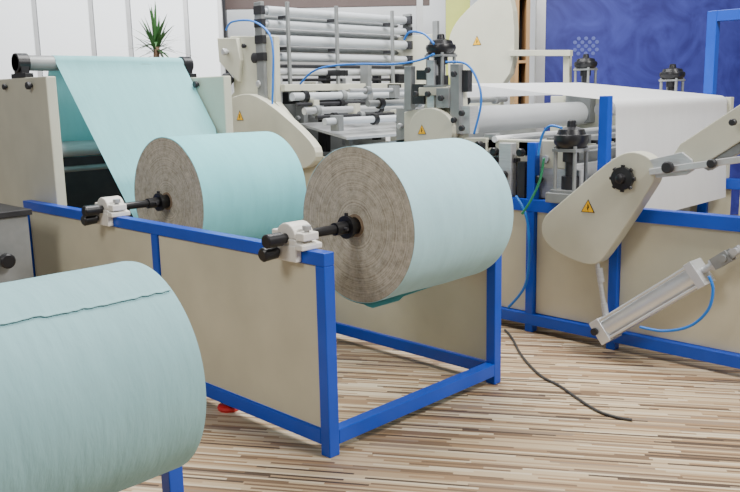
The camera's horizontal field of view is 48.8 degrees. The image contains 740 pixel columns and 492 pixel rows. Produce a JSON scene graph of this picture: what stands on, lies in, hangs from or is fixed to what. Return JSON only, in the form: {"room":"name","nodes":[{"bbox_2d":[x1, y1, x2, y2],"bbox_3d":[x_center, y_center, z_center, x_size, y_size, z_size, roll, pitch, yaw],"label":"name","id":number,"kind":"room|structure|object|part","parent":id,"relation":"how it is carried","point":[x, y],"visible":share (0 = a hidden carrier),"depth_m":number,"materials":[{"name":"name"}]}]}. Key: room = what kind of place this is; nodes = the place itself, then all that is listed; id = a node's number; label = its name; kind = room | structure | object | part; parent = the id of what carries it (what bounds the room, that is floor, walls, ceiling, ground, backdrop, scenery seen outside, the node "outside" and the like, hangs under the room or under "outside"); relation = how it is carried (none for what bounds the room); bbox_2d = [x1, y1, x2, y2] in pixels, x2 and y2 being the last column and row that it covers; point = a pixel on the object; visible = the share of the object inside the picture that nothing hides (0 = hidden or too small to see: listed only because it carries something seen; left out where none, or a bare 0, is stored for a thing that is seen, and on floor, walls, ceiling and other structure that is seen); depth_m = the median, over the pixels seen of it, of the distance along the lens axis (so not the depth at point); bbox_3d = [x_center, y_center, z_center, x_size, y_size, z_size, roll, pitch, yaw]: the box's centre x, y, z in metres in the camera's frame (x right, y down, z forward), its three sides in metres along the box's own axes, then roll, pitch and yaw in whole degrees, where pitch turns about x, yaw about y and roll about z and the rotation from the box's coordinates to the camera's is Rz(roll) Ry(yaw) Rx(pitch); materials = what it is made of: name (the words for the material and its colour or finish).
{"room":"factory floor","nodes":[
{"label":"factory floor","id":0,"kind":"room"},
{"bbox_2d":[227,0,535,140],"bbox_3d":[-0.067,-3.182,12.173,17.000,5.000,0.100,-1,11,0],"label":"wall","id":1,"kind":"structure","parent":0,"point":[436,11],"depth_m":12.10,"materials":[{"name":"white paint"}]},
{"bbox_2d":[119,214,739,491],"bbox_3d":[-0.085,0.046,8.639,24.000,0.050,24.000,9,15,43],"label":"floor","id":2,"kind":"structure","parent":0,"point":[522,432],"depth_m":3.88,"materials":[{"name":"laminate"}]},
{"bbox_2d":[0,203,33,282],"bbox_3d":[-2.486,0.243,5.117,0.750,0.950,0.550,9,15,43],"label":"base cabinet","id":3,"kind":"object","parent":2,"relation":"on","point":[15,247],"visible":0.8,"depth_m":4.97,"materials":[{"name":"grey metal"}]},
{"bbox_3d":[-2.187,0.089,4.909,0.070,0.090,0.090,9,15,43],"label":"knob","id":4,"kind":"part","parent":3,"relation":"part of","materials":[{"name":"black plastic"}]},
{"bbox_2d":[0,0,42,78],"bbox_3d":[-4.473,-2.223,10.249,0.713,4.000,0.060,-1,11,0],"label":"partition panel","id":5,"kind":"object","parent":2,"relation":"on","point":[19,28],"visible":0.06,"depth_m":10.15,"materials":[{"name":"metal"}]},
{"bbox_3d":[-4.142,-2.229,10.249,0.050,4.000,0.060,-1,11,0],"label":"post","id":6,"kind":"part","parent":5,"relation":"part of","materials":[{"name":"metal"}]},
{"bbox_2d":[36,0,96,75],"bbox_3d":[-3.763,-2.237,10.249,0.688,4.000,0.060,-1,11,0],"label":"partition panel","id":7,"kind":"object","parent":2,"relation":"on","point":[66,27],"visible":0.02,"depth_m":10.14,"materials":[{"name":"metal"}]},
{"bbox_3d":[-3.444,-2.244,10.249,0.050,4.000,0.060,-1,11,0],"label":"post","id":8,"kind":"part","parent":7,"relation":"part of","materials":[{"name":"metal"}]},
{"bbox_2d":[93,0,133,56],"bbox_3d":[-3.183,-2.249,10.249,0.451,4.000,0.060,-1,11,0],"label":"partition panel","id":9,"kind":"object","parent":2,"relation":"on","point":[112,18],"visible":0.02,"depth_m":10.14,"materials":[{"name":"metal"}]},
{"bbox_3d":[-2.983,-2.254,10.249,0.050,4.000,0.060,-1,11,0],"label":"post","id":10,"kind":"part","parent":9,"relation":"part of","materials":[{"name":"metal"}]},
{"bbox_2d":[0,53,232,216],"bbox_3d":[-2.036,-0.471,6.253,1.470,1.920,1.410,9,15,43],"label":"machine","id":11,"kind":"object","parent":2,"relation":"on","point":[33,166],"visible":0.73,"depth_m":5.68,"materials":[{"name":"beige paint"}]},
{"bbox_3d":[-2.516,-0.305,5.867,1.350,1.755,0.070,9,15,43],"label":"plate","id":12,"kind":"part","parent":11,"relation":"part of","materials":[{"name":"beige paint"}]},
{"bbox_3d":[-2.140,-0.493,6.380,0.040,1.520,1.220,9,15,43],"label":"plate","id":13,"kind":"part","parent":11,"relation":"part of","materials":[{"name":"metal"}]},
{"bbox_3d":[-1.580,-0.946,6.649,1.470,0.820,0.070,9,15,43],"label":"plate","id":14,"kind":"part","parent":11,"relation":"part of","materials":[{"name":"beige paint"}]},
{"bbox_2d":[131,2,186,56],"bbox_3d":[-2.358,-1.416,9.320,0.802,2.668,0.730,6,13,36],"label":"potted plant","id":15,"kind":"object","parent":2,"relation":"on","point":[157,37],"visible":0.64,"depth_m":9.07,"materials":[{"name":"green plant"}]},
{"bbox_2d":[130,0,190,57],"bbox_3d":[-2.597,-2.262,10.249,0.701,4.000,0.060,-1,11,0],"label":"partition panel","id":16,"kind":"object","parent":2,"relation":"on","point":[176,11],"visible":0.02,"depth_m":10.14,"materials":[{"name":"metal"}]},
{"bbox_3d":[-2.272,-2.269,10.249,0.050,4.000,0.060,-1,11,0],"label":"post","id":17,"kind":"part","parent":16,"relation":"part of","materials":[{"name":"metal"}]},
{"bbox_2d":[161,466,183,491],"bbox_3d":[-1.101,0.825,2.353,0.500,0.762,1.270,9,15,43],"label":"trestle","id":18,"kind":"object","parent":2,"relation":"on","point":[172,481],"visible":0.02,"depth_m":2.77,"materials":[{"name":"blue paint"}]},
{"bbox_3d":[-1.112,0.471,2.284,0.100,0.100,1.320,9,15,43],"label":"shaft","id":19,"kind":"object","parent":18,"relation":"on","visible":0},
{"bbox_2d":[0,261,205,491],"bbox_3d":[-1.102,0.469,2.295,0.699,0.700,1.064,9,15,43],"label":"paper roll","id":20,"kind":"object","parent":19,"relation":"on","point":[103,386],"visible":1,"depth_m":2.24,"materials":[{"name":"paper"}]},
{"bbox_2d":[188,0,225,76],"bbox_3d":[-2.030,-2.274,10.249,0.414,4.000,0.060,-1,11,0],"label":"partition panel","id":21,"kind":"object","parent":2,"relation":"on","point":[205,16],"visible":0.22,"depth_m":10.16,"materials":[{"name":"metal"}]},
{"bbox_3d":[-1.848,-2.277,10.249,0.050,4.000,0.060,-1,11,0],"label":"post","id":22,"kind":"part","parent":21,"relation":"part of","materials":[{"name":"metal"}]},
{"bbox_2d":[217,403,237,412],"bbox_3d":[-0.736,0.836,4.254,0.120,0.030,0.120,9,15,43],"label":"cap","id":23,"kind":"object","parent":2,"relation":"on","point":[223,408],"visible":0.49,"depth_m":4.21,"materials":[{"name":"red plastic"}]},
{"bbox_2d":[23,196,501,457],"bbox_3d":[-0.819,0.170,5.053,3.030,1.050,1.563,9,15,43],"label":"stand","id":24,"kind":"object","parent":2,"relation":"on","point":[265,323],"visible":0.45,"depth_m":4.16,"materials":[{"name":"blue paint"}]},
{"bbox_3d":[-2.316,0.178,5.654,0.060,0.875,0.060,9,15,43],"label":"post","id":25,"kind":"part","parent":24,"relation":"part of","materials":[{"name":"blue metal"}]},
{"bbox_3d":[-1.620,-0.155,4.747,0.064,0.065,0.110,9,15,43],"label":"clamp knob","id":26,"kind":"part","parent":24,"relation":"part of","materials":[{"name":"black plastic"}]},
{"bbox_3d":[-1.742,0.213,5.072,1.562,0.746,0.008,9,15,43],"label":"panel","id":27,"kind":"part","parent":24,"relation":"part of","materials":[{"name":"beige paint"}]},
{"bbox_2d":[81,191,169,216],"bbox_3d":[-1.099,-0.316,5.198,0.110,0.123,1.540,9,15,43],"label":"shaft","id":28,"kind":"object","parent":24,"relation":"on","point":[159,201],"visible":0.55,"depth_m":4.91,"materials":[{"name":"black metal"}]},
{"bbox_2d":[134,131,305,238],"bbox_3d":[-0.975,-0.336,5.324,0.789,0.787,0.807,9,15,43],"label":"paper roll","id":29,"kind":"object","parent":28,"relation":"on","point":[247,184],"visible":0.7,"depth_m":5.04,"materials":[{"name":"paper"}]},
{"bbox_2d":[48,55,215,217],"bbox_3d":[-1.412,-0.661,5.651,1.422,1.334,1.160,9,15,43],"label":"paper sheet","id":30,"kind":"object","parent":29,"relation":"on","point":[122,104],"visible":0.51,"depth_m":5.83,"materials":[{"name":"teal paper"}]},
{"bbox_3d":[-1.147,0.362,4.532,0.060,0.875,0.060,9,15,43],"label":"post","id":31,"kind":"part","parent":24,"relation":"part of","materials":[{"name":"blue metal"}]},
{"bbox_3d":[-1.261,-0.113,4.547,3.030,0.060,0.060,9,15,43],"label":"rail","id":32,"kind":"part","parent":24,"relation":"part of","materials":[{"name":"blue metal"}]},
{"bbox_3d":[-0.678,0.381,4.051,1.272,0.746,0.008,9,15,43],"label":"panel","id":33,"kind":"part","parent":24,"relation":"part of","materials":[{"name":"beige paint"}]},
{"bbox_3d":[-1.244,0.693,4.697,2.910,0.070,0.060,9,15,43],"label":"rail","id":34,"kind":"part","parent":24,"relation":"part of","materials":[{"name":"blue metal"}]},
{"bbox_3d":[-0.438,0.032,3.611,0.064,0.065,0.110,9,15,43],"label":"clamp knob","id":35,"kind":"part","parent":24,"relation":"part of","materials":[{"name":"black plastic"}]},
{"bbox_2d":[261,213,360,248],"bbox_3d":[0.084,-0.136,4.061,0.110,0.123,1.540,9,15,43],"label":"shaft","id":36,"kind":"object","parent":24,"relation":"on","point":[347,226],"visible":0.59,"depth_m":3.78,"materials":[{"name":"black metal"}]},
{"bbox_2d":[303,138,512,307],"bbox_3d":[0.197,-0.144,4.179,0.763,0.776,0.782,9,15,43],"label":"paper roll","id":37,"kind":"object","parent":36,"relation":"on","point":[430,213],"visible":0.95,"depth_m":3.90,"materials":[{"name":"paper"}]},
{"bbox_3d":[-0.187,0.514,3.610,0.060,0.875,0.060,9,15,43],"label":"post","id":38,"kind":"part","parent":24,"relation":"part of","materials":[{"name":"blue metal"}]},
{"bbox_3d":[0.190,0.200,4.925,1.272,0.746,0.008,9,15,43],"label":"panel","id":39,"kind":"part","parent":24,"relation":"part of","materials":[{"name":"beige paint"}]},
{"bbox_3d":[-0.376,0.511,5.571,2.910,0.070,0.060,9,15,43],"label":"rail","id":40,"kind":"part","parent":24,"relation":"part of","materials":[{"name":"blue metal"}]},
{"bbox_3d":[0.254,0.770,4.112,0.060,0.070,1.185,9,15,43],"label":"cross rail","id":41,"kind":"part","parent":24,"relation":"part of","materials":[{"name":"blue metal"}]},
{"bbox_3d":[0.681,0.333,4.484,0.060,0.875,0.060,9,15,43],"label":"post","id":42,"kind":"part","parent":24,"relation":"part of","materials":[{"name":"blue metal"}]},
{"bbox_2d":[222,0,429,72],"bbox_3d":[-0.568,-2.021,10.851,2.736,3.222,0.120,-1,11,0],"label":"fascia","id":43,"kind":"object","parent":2,"relation":"on","point":[226,4],"visible":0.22,"depth_m":10.60,"materials":[{"name":"metal"}]},
{"bbox_3d":[-1.896,-1.993,10.851,0.080,3.222,0.120,-1,11,0],"label":"post","id":44,"kind":"part","parent":43,"relation":"part of","materials":[{"name":"metal"}]},
{"bbox_3d":[0.669,-2.047,10.851,0.080,3.222,0.120,-1,11,0],"label":"post","id":45,"kind":"part","parent":43,"relation":"part of","materials":[{"name":"metal"}]},
{"bbox_2d":[217,0,535,188],"bbox_3d":[-0.007,-1.051,7.583,2.484,2.490,2.035,9,15,43],"label":"machine","id":46,"kind":"object","parent":2,"relation":"on","point":[322,118],"visible":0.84,"depth_m":7.39,"materials":[{"name":"grey metal"}]},
{"bbox_3d":[-1.250,-1.684,7.372,0.327,0.397,0.060,9,15,43],"label":"motor plate","id":47,"kind":"part","parent":46,"relation":"part of","materials":[{"name":"beige paint"}]},
{"bbox_2d":[225,19,273,103],"bbox_3d":[-1.046,-1.573,7.121,0.664,0.800,0.018,9,15,43],"label":"air hose","id":48,"kind":"object","parent":46,"relation":"attached to","point":[239,20],"visible":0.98,"depth_m":6.93,"materials":[{"name":"blue plastic"}]},
{"bbox_3d":[-1.045,-1.218,7.322,1.317,1.324,0.060,9,15,43],"label":"plate","id":49,"kind":"part","parent":46,"relation":"part of","materials":[{"name":"beige paint"}]},
{"bbox_3d":[-0.560,-0.275,7.001,2.300,1.000,0.030,9,15,43],"label":"panel","id":50,"kind":"part","parent":46,"relation":"part of","materials":[{"name":"beige paint"}]},
{"bbox_3d":[-0.474,-1.274,8.068,0.030,0.650,1.800,9,15,43],"label":"plate","id":51,"kind":"part","parent":46,"relation":"part of","materials":[{"name":"grey metal"}]},
{"bbox_3d":[0.148,-1.096,7.531,0.600,0.130,1.600,9,15,43],"label":"folding plate","id":52,"kind":"part","parent":46,"relation":"part of","materials":[{"name":"metal"}]},
{"bbox_2d":[299,53,434,84],"bbox_3d":[-0.066,-1.344,6.238,1.446,0.188,0.016,9,15,43],"label":"air hose","id":53,"kind":"object","parent":46,"relation":"attached to","point":[432,54],"visible":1,"depth_m":6.18,"materials":[{"name":"blue plastic"}]},
{"bbox_3d":[0.651,-0.928,7.066,0.700,0.110,1.600,9,15,43],"label":"folding plate","id":54,"kind":"part","parent":46,"relation":"part of","materials":[{"name":"metal"}]},
{"bbox_3d":[0.442,-1.617,8.427,0.610,1.074,0.060,9,15,43],"label":"plate","id":55,"kind":"part","parent":46,"relation":"part of","materials":[{"name":"beige paint"}]},
{"bbox_2d":[403,30,434,44],"bbox_3d":[0.348,-1.489,5.840,0.294,0.112,0.016,9,15,43],"label":"air hose","id":56,"kind":"object","parent":46,"relation":"attached to","point":[412,31],"visible":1,"depth_m":5.82,"materials":[{"name":"blue plastic"}]},
{"bbox_2d":[445,0,469,84],"bbox_3d":[1.105,-2.344,10.274,0.300,4.000,0.050,-1,11,0],"label":"panel","id":57,"kind":"object","parent":2,"relation":"on","point":[455,9],"visible":0.02,"depth_m":10.14,"materials":[{"name":"yellow paint"}]},
{"bbox_2d":[510,0,529,104],"bbox_3d":[1.680,-1.846,9.174,0.161,3.400,0.300,-1,11,0],"label":"shelf unit","id":58,"kind":"object","parent":2,"relation":"on","point":[521,75],"visible":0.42,"depth_m":9.06,"materials":[{"name":"brown wood"}]},
{"bbox_2d":[504,329,631,420],"bbox_3d":[1.023,0.715,4.742,0.167,0.014,1.620,-4,11,-13],"label":"power cord","id":59,"kind":"object","parent":2,"relation":"on","point":[505,330],"visible":1,"depth_m":4.42,"materials":[{"name":"black rubber"}]},
{"bbox_2d":[404,8,739,368],"bbox_3d":[1.912,-0.577,5.699,3.592,2.168,2.265,9,15,43],"label":"machine","id":60,"kind":"object","parent":2,"relation":"on","point":[605,266],"visible":0.82,"depth_m":5.01,"materials":[{"name":"blue paint"}]},
{"bbox_3d":[0.487,-0.783,6.005,0.596,0.778,0.060,9,15,43],"label":"plate","id":61,"kind":"part","parent":60,"relation":"part of","materials":[{"name":"beige paint"}]},
{"bbox_2d":[445,61,481,133],"bbox_3d":[0.645,-1.023,5.614,0.312,0.503,0.016,9,15,43],"label":"air hose","id":62,"kind":"object","parent":60,"relation":"attached to","point":[461,62],"visible":1,"depth_m":5.54,"materials":[{"name":"blue plastic"}]},
{"bbox_3d":[0.707,0.048,5.817,0.992,0.686,0.010,9,15,43],"label":"panel","id":63,"kind":"part","parent":60,"relation":"part of","materials":[{"name":"beige paint"}]},
{"bbox_2d":[507,195,530,308],"bbox_3d":[0.992,0.053,5.435,0.179,0.783,0.017,9,15,43],"label":"air hose","id":64,"kind":"object","parent":60,"relation":"attached to","point":[516,196],"visible":1,"depth_m":5.37,"materials":[{"name":"blue plastic"}]},
{"bbox_3d":[1.077,-0.050,5.415,0.060,1.270,0.060,9,15,43],"label":"post","id":65,"kind":"part","parent":60,"relation":"part of","materials":[{"name":"blue metal"}]},
{"bbox_2d":[521,158,544,214],"bbox_3d":[1.050,-0.382,5.259,0.173,0.378,0.016,9,15,43],"label":"air hose","id":66,"kind":"object","parent":60,"relation":"attached to","point":[543,159],"visible":1,"depth_m":5.23,"materials":[{"name":"green plastic"}]},
{"bbox_2d":[537,124,562,155],"bbox_3d":[1.119,-0.657,5.090,0.178,0.200,0.016,9,15,43],"label":"air hose","id":67,"kind":"object","parent":60,"relation":"attached to","point":[551,125],"visible":1,"depth_m":5.11,"materials":[{"name":"blue plastic"}]},
{"bbox_3d":[1.046,-0.435,5.494,0.840,0.200,0.060,9,15,43],"label":"bed plate","id":68,"kind":"part","parent":60,"relation":"part of","materials":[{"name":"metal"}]},
{"bbox_3d":[1.482,-0.860,6.198,0.044,0.044,1.820,9,15,43],"label":"rod","id":69,"kind":"part","parent":60,"relation":"part of","materials":[{"name":"silver metal"}]},
{"bbox_3d":[1.302,0.142,5.245,0.532,0.686,0.010,9,15,43],"label":"panel","id":70,"kind":"part","parent":60,"relation":"part of","materials":[{"name":"beige paint"}]},
{"bbox_3d":[1.771,-0.697,5.945,0.047,0.047,1.820,9,15,43],"label":"rod","id":71,"kind":"part","parent":60,"relation":"part of","materials":[{"name":"silver metal"}]},
{"bbox_3d":[1.995,-0.965,7.006,1.000,0.650,0.060,9,15,43],"label":"plate","id":72,"kind":"part","parent":60,"relation":"part of","materials":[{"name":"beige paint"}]},
{"bbox_2d":[467,83,726,209],"bbox_3d":[1.643,-0.772,6.085,1.370,0.901,1.740,9,15,43],"label":"paper sheet","id":73,"kind":"object","parent":60,"relation":"on","point":[656,122],"visible":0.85,"depth_m":5.68,"materials":[{"name":"white paper"}]},
{"bbox_3d":[1.863,-0.741,5.844,0.024,0.024,1.820,9,15,43],"label":"rod","id":74,"kind":"part","parent":60,"relation":"part of","materials":[{"name":"metal"}]},
{"bbox_3d":[1.398,0.266,4.919,0.104,0.342,0.043,9,15,43],"label":"push rod","id":75,"kind":"part","parent":60,"relation":"part of","materials":[{"name":"metal"}]},
{"bbox_3d":[1.425,-0.577,4.960,0.060,0.660,0.060,9,15,43],"label":"post","id":76,"kind":"part","parent":60,"relation":"part of","materials":[{"name":"blue metal"}]},
{"bbox_3d":[1.511,0.239,5.044,0.060,0.820,0.060,9,15,43],"label":"post","id":77,"kind":"part","parent":60,"relation":"part of","materials":[{"name":"blue metal"}]},
{"bbox_3d":[1.464,0.548,5.154,3.230,0.075,0.064,9,15,43],"label":"rail","id":78,"kind":"part","parent":60,"relation":"part of","materials":[{"name":"blue metal"}]},
{"bbox_3d":[1.436,-0.384,4.651,0.154,0.154,0.075,9,15,43],"label":"hand knob","id":79,"kind":"part","parent":60,"relation":"part of","materials":[{"name":"black plastic"}]},
{"bbox_3d":[1.448,-0.211,5.013,3.230,0.080,0.066,9,15,43],"label":"rail","id":80,"kind":"part","parent":60,"relation":"part of","materials":[{"name":"blue metal"}]},
{"bbox_2d":[639,276,714,331],"bbox_3d":[1.692,0.318,4.510,0.409,0.366,0.016,9,15,43],"label":"air hose","id":81,"kind":"object","parent":60,"relation":"attached to","point":[709,277],"visible":1,"depth_m":4.44,"materials":[{"name":"blue plastic"}]},
{"bbox_3d":[2.058,0.262,4.520,1.442,0.686,0.010,9,15,43],"label":"panel","id":82,"kind":"part","parent":60,"relation":"part of","materials":[{"name":"beige paint"}]},
{"bbox_3d":[1.779,-0.434,4.339,0.610,0.146,0.030,9,15,43],"label":"tie rod","id":83,"kind":"part","parent":60,"relation":"part of","materials":[{"name":"metal"}]},
{"bbox_3d":[1.875,-0.625,4.319,0.506,0.452,0.100,9,15,43],"label":"swing arm","id":84,"kind":"part","parent":60,"relation":"part of","materials":[{"name":"beige paint"}]},
{"bbox_3d":[1.852,0.111,4.437,0.104,0.093,0.067,9,15,43],"label":"piston rod","id":85,"kind":"part","parent":60,"relation":"part of","materials":[{"name":"metal"}]},
{"bbox_3d":[2.643,-0.725,6.412,0.074,2.168,0.074,9,15,43],"label":"post","id":86,"kind":"part","parent":60,"relation":"part of","materials":[{"name":"blue metal"}]},
{"bbox_3d":[2.616,-0.132,6.569,0.532,0.686,0.010,9,15,43],"label":"panel","id":87,"kind":"part","parent":60,"relation":"part of","materials":[{"name":"beige paint"}]},
{"bbox_3d":[2.766,-0.486,6.340,3.230,0.080,0.066,9,15,43],"label":"rail","id":88,"kind":"part","parent":60,"relation":"part of","materials":[{"name":"blue metal"}]},
{"bbox_2d":[534,0,739,214],"bbox_3d":[3.759,-2.234,9.384,3.714,4.000,0.080,-1,11,0],"label":"wall","id":89,"kind":"structure","parent":2,"relation":"on","point":[631,42],"depth_m":9.34,"materials":[{"name":"paint"}]},
{"bbox_3d":[1.954,-2.196,9.384,0.103,4.000,0.080,-1,11,0],"label":"post","id":90,"kind":"part","parent":89,"relation":"part of","materials":[{"name":"paint"}]}
]}

